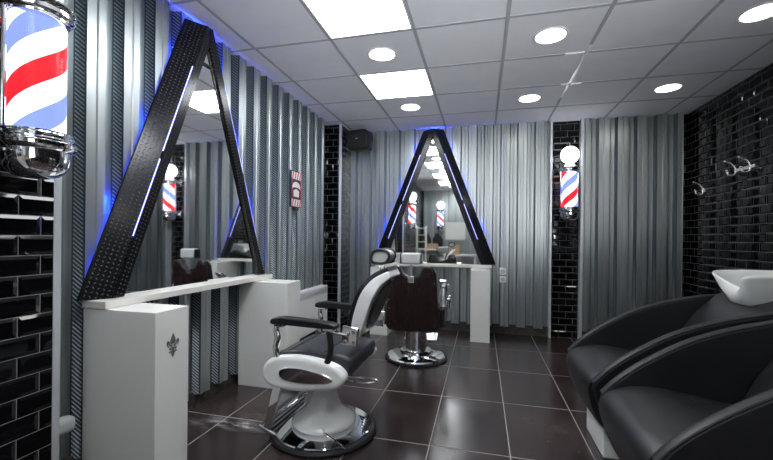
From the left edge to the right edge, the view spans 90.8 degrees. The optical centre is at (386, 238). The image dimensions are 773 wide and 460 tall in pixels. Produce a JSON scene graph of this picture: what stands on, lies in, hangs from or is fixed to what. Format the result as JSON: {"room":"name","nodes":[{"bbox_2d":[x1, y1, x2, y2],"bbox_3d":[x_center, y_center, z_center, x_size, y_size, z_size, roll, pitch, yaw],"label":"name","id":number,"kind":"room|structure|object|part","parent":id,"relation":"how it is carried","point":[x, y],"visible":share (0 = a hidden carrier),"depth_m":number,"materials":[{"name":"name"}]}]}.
{"room":"salon","nodes":[
{"label":"salon","id":0,"kind":"room"},
{"bbox_2d":[0,0,350,459],"bbox_3d":[-1.410,-0.143,2.052,0.370,2.557,6.900,1,0,14],"label":"wall","id":1,"kind":"structure","parent":0,"point":[119,51],"depth_m":2.00,"materials":[{"name":"grey metal"}]},
{"bbox_2d":[0,0,77,179],"bbox_3d":[-1.253,-0.659,1.347,0.278,0.892,0.227,1,0,14],"label":"pole","id":2,"kind":"object","parent":1,"relation":"attached to","point":[35,143],"visible":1,"depth_m":1.28,"materials":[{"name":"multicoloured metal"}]},
{"bbox_3d":[-1.261,-0.563,1.254,0.015,0.420,0.014,1,0,14],"label":"rod","id":3,"kind":"part","parent":2,"relation":"part of","materials":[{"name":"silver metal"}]},
{"bbox_2d":[0,125,77,179],"bbox_3d":[-1.232,-0.292,1.341,0.227,0.160,0.227,1,0,14],"label":"cup","id":4,"kind":"object","parent":2,"relation":"on","point":[43,152],"depth_m":1.28,"materials":[{"name":"silver metal"}]},
{"bbox_2d":[51,0,63,459],"bbox_3d":[-1.351,-0.142,1.558,0.022,2.557,0.029,1,0,14],"label":"trim","id":5,"kind":"structure","parent":1,"relation":"attached to","point":[57,182],"depth_m":1.55,"materials":[{"name":"metal"}]},
{"bbox_2d":[59,415,74,436],"bbox_3d":[-1.453,0.835,1.671,0.060,0.070,0.145,1,0,14],"label":"cable trunking","id":6,"kind":"object","parent":1,"relation":"attached to","point":[67,422],"visible":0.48,"depth_m":1.69,"materials":[{"name":"grey plastic"}]},
{"bbox_2d":[76,19,263,300],"bbox_3d":[-1.208,-0.544,2.510,0.095,1.673,1.546,1,0,14],"label":"mirror","id":7,"kind":"object","parent":1,"relation":"attached to","point":[180,215],"visible":1,"depth_m":2.31,"materials":[{"name":"black mirror"}]},
{"bbox_2d":[125,52,256,295],"bbox_3d":[-1.192,-0.506,2.506,0.014,1.598,1.210,1,0,14],"label":"mirror glass","id":8,"kind":"object","parent":7,"relation":"attached to","point":[200,230],"depth_m":2.40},
{"bbox_3d":[-1.111,-0.543,2.885,0.088,1.673,0.773,1,0,14],"label":"frame leg","id":9,"kind":"part","parent":7,"relation":"part of","materials":[{"name":"black metal"}]},
{"bbox_2d":[289,170,300,210],"bbox_3d":[-0.911,-0.475,3.835,0.030,0.395,0.210,1,0,14],"label":"wall sign","id":10,"kind":"object","parent":1,"relation":"attached to","point":[295,177],"visible":1,"depth_m":3.81,"materials":[{"name":"multicoloured plastic"}]},
{"bbox_2d":[337,124,341,330],"bbox_3d":[-0.580,-0.134,4.731,0.030,2.557,0.026,1,0,14],"label":"trim","id":11,"kind":"structure","parent":1,"relation":"attached to","point":[340,125],"depth_m":4.72,"materials":[{"name":"metal"}]},
{"bbox_2d":[187,329,616,459],"bbox_3d":[0.533,1.155,1.565,4.500,0.001,6.900,1,0,14],"label":"floor","id":12,"kind":"structure","parent":0,"point":[510,396],"depth_m":2.57,"materials":[{"name":"brown tile"}]},
{"bbox_2d":[82,303,188,459],"bbox_3d":[-1.213,0.735,1.851,0.417,0.806,0.200,1,0,14],"label":"cabinet","id":13,"kind":"object","parent":12,"relation":"on","point":[135,356],"visible":0.89,"depth_m":1.76,"materials":[{"name":"white wood"}]},
{"bbox_2d":[82,274,272,308],"bbox_3d":[-1.195,0.312,2.492,0.140,0.035,1.460,1,0,14],"label":"shelf","id":14,"kind":"object","parent":13,"relation":"on","point":[166,293],"visible":0.81,"depth_m":2.12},
{"bbox_2d":[238,279,299,388],"bbox_3d":[-0.924,0.738,3.016,0.416,0.806,0.210,1,0,14],"label":"cabinet","id":15,"kind":"object","parent":12,"relation":"on","point":[261,301],"visible":0.59,"depth_m":2.92,"materials":[{"name":"white wood"}]},
{"bbox_2d":[300,285,327,338],"bbox_3d":[-0.839,0.842,4.040,0.096,0.600,0.880,1,0,14],"label":"radiator","id":16,"kind":"object","parent":12,"relation":"on","point":[309,297],"visible":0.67,"depth_m":4.04,"materials":[{"name":"white metal"}]},
{"bbox_2d":[300,287,327,301],"bbox_3d":[-0.792,0.592,4.028,0.005,0.070,0.857,1,0,14],"label":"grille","id":17,"kind":"object","parent":16,"relation":"attached to","point":[311,294],"depth_m":4.06,"materials":[{"name":"metal"}]},
{"bbox_2d":[259,248,399,458],"bbox_3d":[-0.313,0.600,2.269,0.750,1.094,0.628,1,0,16],"label":"barber chair","id":18,"kind":"object","parent":12,"relation":"on","point":[324,426],"visible":1,"depth_m":2.09,"materials":[{"name":"black leather"}]},
{"bbox_3d":[-0.645,0.953,2.166,0.126,0.319,0.014,1,0,16],"label":"footrest arm","id":19,"kind":"part","parent":18,"relation":"part of","materials":[{"name":"silver metal"}]},
{"bbox_3d":[-0.590,1.014,2.348,0.018,0.017,0.380,1,0,16],"label":"cross rod","id":20,"kind":"part","parent":18,"relation":"part of","materials":[{"name":"silver metal"}]},
{"bbox_3d":[-0.541,0.954,2.531,0.126,0.319,0.014,1,0,16],"label":"footrest arm","id":21,"kind":"part","parent":18,"relation":"part of","materials":[{"name":"silver metal"}]},
{"bbox_3d":[-0.438,0.446,2.030,0.383,0.044,0.064,1,0,16],"label":"armrest","id":22,"kind":"part","parent":18,"relation":"part of","materials":[{"name":"black leather"}]},
{"bbox_3d":[-0.439,0.723,2.045,0.490,0.186,0.070,1,0,16],"label":"panel","id":23,"kind":"part","parent":18,"relation":"part of","materials":[{"name":"white ceramic"}]},
{"bbox_3d":[-0.353,0.679,2.281,0.480,0.135,0.424,1,0,16],"label":"seat","id":24,"kind":"part","parent":18,"relation":"part of","materials":[{"name":"leather"}]},
{"bbox_3d":[-0.292,0.447,2.539,0.383,0.044,0.064,1,0,16],"label":"armrest","id":25,"kind":"part","parent":18,"relation":"part of","materials":[{"name":"black leather"}]},
{"bbox_3d":[-0.303,1.071,2.060,0.058,0.044,0.256,1,0,-34],"label":"pump lever","id":26,"kind":"part","parent":18,"relation":"part of","materials":[{"name":"silver metal"}]},
{"bbox_3d":[-0.249,0.492,1.976,0.102,0.027,0.018,1,0,16],"label":"pivot rod","id":27,"kind":"part","parent":18,"relation":"part of","materials":[{"name":"silver metal"}]},
{"bbox_3d":[-0.190,0.508,1.985,0.098,0.107,0.024,1,0,16],"label":"hinge plate","id":28,"kind":"part","parent":18,"relation":"part of","materials":[{"name":"silver metal"}]},
{"bbox_3d":[-0.139,0.754,2.032,0.188,0.024,0.051,1,0,16],"label":"recline lever","id":29,"kind":"part","parent":18,"relation":"part of","materials":[{"name":"silver metal"}]},
{"bbox_3d":[-0.301,0.724,2.526,0.490,0.186,0.070,1,0,16],"label":"panel","id":30,"kind":"part","parent":18,"relation":"part of","materials":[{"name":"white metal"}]},
{"bbox_3d":[-0.069,0.352,2.200,0.222,0.390,0.336,1,0,16],"label":"backrest","id":31,"kind":"part","parent":18,"relation":"part of","materials":[{"name":"black plastic"}]},
{"bbox_3d":[-0.040,0.372,2.192,0.152,0.286,0.253,1,0,16],"label":"panel","id":32,"kind":"part","parent":18,"relation":"part of","materials":[{"name":"black plastic"}]},
{"bbox_3d":[-0.058,0.509,2.446,0.098,0.107,0.024,1,0,16],"label":"hinge plate","id":33,"kind":"part","parent":18,"relation":"part of","materials":[{"name":"silver metal"}]},
{"bbox_2d":[370,265,391,335],"bbox_3d":[-0.041,0.747,4.741,0.215,0.806,0.436,1,0,14],"label":"plinth","id":34,"kind":"object","parent":12,"relation":"on","point":[376,330],"visible":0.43,"depth_m":4.54,"materials":[{"name":"white wood"}]},
{"bbox_2d":[384,253,450,366],"bbox_3d":[0.298,0.640,3.730,0.682,1.025,0.810,1,0,13],"label":"barber chair","id":35,"kind":"object","parent":12,"relation":"on","point":[412,307],"visible":0.87,"depth_m":3.42,"materials":[{"name":"black leather"}]},
{"bbox_3d":[0.221,0.307,3.379,0.022,0.211,0.028,1,0,13],"label":"headrest post","id":36,"kind":"part","parent":35,"relation":"part of","materials":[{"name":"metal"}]},
{"bbox_3d":[0.232,0.547,3.438,0.496,0.611,0.165,1,0,13],"label":"backrest","id":37,"kind":"part","parent":35,"relation":"part of","materials":[{"name":"black leather"}]},
{"bbox_3d":[0.512,0.540,3.442,0.072,0.191,0.071,1,0,13],"label":"arm post","id":38,"kind":"part","parent":35,"relation":"part of","materials":[{"name":"metal"}]},
{"bbox_3d":[0.555,0.686,3.668,0.040,0.258,0.419,1,0,13],"label":"panel","id":39,"kind":"part","parent":35,"relation":"part of","materials":[{"name":"black plastic"}]},
{"bbox_3d":[0.557,0.435,3.635,0.068,0.132,0.500,1,0,13],"label":"armrest","id":40,"kind":"part","parent":35,"relation":"part of","materials":[{"name":"metal"}]},
{"bbox_3d":[0.549,0.571,3.435,0.061,0.112,0.034,1,0,13],"label":"release knob","id":41,"kind":"part","parent":35,"relation":"part of","materials":[{"name":"silver metal"}]},
{"bbox_2d":[470,268,489,342],"bbox_3d":[1.095,0.758,4.459,0.212,0.806,0.436,1,0,14],"label":"plinth","id":42,"kind":"object","parent":12,"relation":"on","point":[480,277],"visible":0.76,"depth_m":4.25,"materials":[{"name":"white wood"}]},
{"bbox_2d":[385,262,491,267],"bbox_3d":[0.573,0.330,4.745,1.425,0.035,0.138,1,0,14],"label":"shelf","id":43,"kind":"object","parent":42,"relation":"on","point":[393,263],"visible":0.64,"depth_m":4.64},
{"bbox_2d":[566,270,772,459],"bbox_3d":[1.808,0.635,2.022,1.496,1.066,0.604,1,0,14],"label":"chair","id":44,"kind":"object","parent":12,"relation":"on","point":[625,339],"visible":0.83,"depth_m":2.13,"materials":[{"name":"black leather"}]},
{"bbox_3d":[1.405,0.830,2.121,0.671,0.349,0.520,1,0,14],"label":"seat","id":45,"kind":"part","parent":44,"relation":"part of","materials":[{"name":"black leather"}]},
{"bbox_3d":[1.638,0.673,2.353,0.955,0.688,0.038,1,0,14],"label":"panel","id":46,"kind":"part","parent":44,"relation":"part of","materials":[{"name":"black leather"}]},
{"bbox_3d":[1.502,0.671,1.808,0.955,0.688,0.038,1,0,14],"label":"panel","id":47,"kind":"part","parent":44,"relation":"part of","materials":[{"name":"black leather"}]},
{"bbox_3d":[1.809,0.512,2.022,0.397,0.443,0.516,1,0,14],"label":"backrest","id":48,"kind":"part","parent":44,"relation":"part of","materials":[{"name":"black leather"}]},
{"bbox_2d":[712,270,772,305],"bbox_3d":[2.171,0.271,1.932,0.754,0.331,0.430,1,0,14],"label":"basin","id":49,"kind":"object","parent":44,"relation":"in","point":[739,287],"depth_m":2.01,"materials":[{"name":"white ceramic"}]},
{"bbox_2d":[599,320,772,459],"bbox_3d":[1.639,0.634,1.342,1.496,1.066,0.604,1,0,14],"label":"chair","id":50,"kind":"object","parent":12,"relation":"on","point":[706,396],"visible":1,"depth_m":1.57,"materials":[{"name":"black leather"}]},
{"bbox_3d":[1.236,0.828,1.442,0.671,0.349,0.520,1,0,14],"label":"seat","id":51,"kind":"part","parent":50,"relation":"part of","materials":[{"name":"black leather"}]},
{"bbox_3d":[1.469,0.671,1.674,0.955,0.688,0.038,1,0,14],"label":"panel","id":52,"kind":"part","parent":50,"relation":"part of","materials":[{"name":"black leather"}]},
{"bbox_3d":[1.333,0.669,1.129,0.955,0.688,0.038,1,0,14],"label":"panel","id":53,"kind":"part","parent":50,"relation":"part of","materials":[{"name":"black leather"}]},
{"bbox_3d":[1.640,0.510,1.342,0.397,0.443,0.516,1,0,14],"label":"backrest","id":54,"kind":"part","parent":50,"relation":"part of","materials":[{"name":"black leather"}]},
{"bbox_2d":[168,0,772,132],"bbox_3d":[0.595,-1.448,1.504,4.600,0.106,7.000,1,0,14],"label":"ceiling","id":55,"kind":"structure","parent":0,"point":[478,57],"depth_m":2.91,"materials":[{"name":"white tile"}]},
{"bbox_2d":[302,0,412,38],"bbox_3d":[-0.179,-1.406,2.334,0.584,0.006,0.584,1,0,14],"label":"ceiling light panel","id":56,"kind":"object","parent":55,"relation":"attached to","point":[338,18],"visible":1,"depth_m":2.41,"materials":[{"name":"white plastic"}]},
{"bbox_2d":[367,47,396,61],"bbox_3d":[-0.034,-1.404,2.916,0.232,0.007,0.232,1,0,14],"label":"recessed light","id":57,"kind":"object","parent":55,"relation":"in","point":[379,54],"visible":1,"depth_m":2.91,"materials":[{"name":"white"}]},
{"bbox_2d":[358,69,433,99],"bbox_3d":[0.111,-1.403,3.498,0.584,0.006,0.584,1,0,14],"label":"ceiling light panel","id":58,"kind":"object","parent":55,"relation":"attached to","point":[409,83],"visible":1,"depth_m":3.46,"materials":[{"name":"white"}]},
{"bbox_2d":[400,103,420,110],"bbox_3d":[0.256,-1.401,4.080,0.232,0.007,0.232,1,0,14],"label":"recessed light","id":59,"kind":"object","parent":55,"relation":"in","point":[410,106],"visible":1,"depth_m":4.08,"materials":[{"name":"white"}]},
{"bbox_2d":[517,94,541,102],"bbox_3d":[1.421,-1.389,3.791,0.232,0.007,0.232,1,0,14],"label":"recessed light","id":60,"kind":"object","parent":55,"relation":"in","point":[528,98],"visible":1,"depth_m":3.78,"materials":[{"name":"white plastic"}]},
{"bbox_2d":[533,27,568,44],"bbox_3d":[1.131,-1.392,2.626,0.232,0.007,0.232,1,0,14],"label":"recessed light","id":61,"kind":"object","parent":55,"relation":"in","point":[551,35],"visible":1,"depth_m":2.62,"materials":[{"name":"white"}]},
{"bbox_2d":[653,83,683,92],"bbox_3d":[2.585,-1.377,3.501,0.232,0.007,0.232,1,0,14],"label":"recessed light","id":62,"kind":"object","parent":55,"relation":"in","point":[671,87],"visible":1,"depth_m":3.50,"materials":[{"name":"white"}]},
{"bbox_2d":[735,2,772,23],"bbox_3d":[2.295,-1.380,2.336,0.232,0.007,0.232,1,0,14],"label":"recessed light","id":63,"kind":"object","parent":55,"relation":"in","point":[764,11],"visible":1,"depth_m":2.35,"materials":[{"name":"white plastic"}]},
{"bbox_2d":[349,113,687,337],"bbox_3d":[1.393,-0.114,4.762,4.600,2.557,0.285,1,0,14],"label":"wall","id":64,"kind":"structure","parent":0,"point":[635,188],"depth_m":4.52,"materials":[{"name":"grey metal"}]},
{"bbox_2d":[346,129,372,151],"bbox_3d":[-0.314,-1.235,4.874,0.300,0.243,0.299,1,0,26],"label":"loudspeaker","id":65,"kind":"object","parent":64,"relation":"attached to","point":[360,140],"visible":1,"depth_m":4.75,"materials":[{"name":"black plastic"}]},
{"bbox_2d":[348,131,364,146],"bbox_3d":[-0.372,-1.236,4.743,0.240,0.185,0.008,1,0,26],"label":"grille","id":66,"kind":"object","parent":65,"relation":"attached to","point":[355,138],"depth_m":4.74,"materials":[{"name":"black fabric"}]},
{"bbox_2d":[379,128,495,264],"bbox_3d":[0.575,-0.526,4.772,1.546,1.673,0.095,1,0,14],"label":"mirror","id":67,"kind":"object","parent":64,"relation":"attached to","point":[433,215],"visible":0.94,"depth_m":4.74,"materials":[{"name":"black mirror"}]},
{"bbox_3d":[0.199,-0.529,4.862,0.773,1.673,0.088,1,0,14],"label":"frame leg","id":68,"kind":"part","parent":67,"relation":"part of","materials":[{"name":"black metal"}]},
{"bbox_3d":[0.949,-0.522,4.675,0.773,1.673,0.088,1,0,14],"label":"frame leg","id":69,"kind":"part","parent":67,"relation":"part of","materials":[{"name":"black metal"}]},
{"bbox_2d":[499,134,505,324],"bbox_3d":[1.406,-0.106,4.587,0.080,2.300,0.050,1,0,14],"label":"trim","id":70,"kind":"structure","parent":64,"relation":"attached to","point":[502,271],"depth_m":4.59,"materials":[{"name":"metal"}]},
{"bbox_2d":[547,120,552,337],"bbox_3d":[1.936,-0.109,4.513,0.025,2.557,0.087,1,0,14],"label":"trim","id":71,"kind":"structure","parent":64,"relation":"attached to","point":[551,121],"depth_m":4.47,"materials":[{"name":"metal"}]},
{"bbox_2d":[558,143,579,220],"bbox_3d":[2.086,-0.645,4.359,0.227,0.892,0.291,1,0,14],"label":"pole","id":72,"kind":"object","parent":64,"relation":"attached to","point":[569,210],"visible":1,"depth_m":4.26,"materials":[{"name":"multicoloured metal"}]},
{"bbox_3d":[1.991,-0.550,4.360,0.014,0.420,0.015,1,0,14],"label":"rod","id":73,"kind":"part","parent":72,"relation":"part of","materials":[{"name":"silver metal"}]},
{"bbox_2d":[558,206,579,220],"bbox_3d":[2.075,-0.279,4.328,0.227,0.160,0.227,1,0,14],"label":"cup","id":74,"kind":"object","parent":72,"relation":"on","point":[567,213],"depth_m":4.25,"materials":[{"name":"silver metal"}]},
{"bbox_3d":[2.082,-0.947,4.328,0.196,0.196,0.196,1,0,14],"label":"globe","id":75,"kind":"part","parent":72,"relation":"part of","materials":[{"name":"white glass"}]},
{"bbox_3d":[2.169,-0.548,4.315,0.014,0.420,0.015,1,0,14],"label":"rod","id":76,"kind":"part","parent":72,"relation":"part of","materials":[{"name":"silver metal"}]},
{"bbox_2d":[577,118,583,338],"bbox_3d":[2.259,-0.106,4.432,0.030,2.557,0.087,1,0,14],"label":"trim","id":77,"kind":"structure","parent":64,"relation":"attached to","point":[581,131],"depth_m":4.39,"materials":[{"name":"metal"}]},
{"bbox_2d":[686,63,772,296],"bbox_3d":[2.680,-0.101,1.033,0.300,2.557,6.900,1,0,14],"label":"wall","id":78,"kind":"structure","parent":0,"point":[730,225],"depth_m":3.48,"materials":[{"name":"black tile"}]},
{"bbox_2d":[692,181,705,194],"bbox_3d":[3.188,-0.512,3.896,0.105,0.145,0.044,1,0,14],"label":"coat hook","id":79,"kind":"object","parent":78,"relation":"attached to","point":[700,185],"visible":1,"depth_m":3.89,"materials":[{"name":"metal"}]},
{"bbox_2d":[724,156,755,176],"bbox_3d":[3.040,-0.624,3.295,0.105,0.145,0.260,1,0,14],"label":"coat hook","id":80,"kind":"object","parent":78,"relation":"attached to","point":[741,168],"visible":1,"depth_m":3.24,"materials":[{"name":"metal"}]}
]}

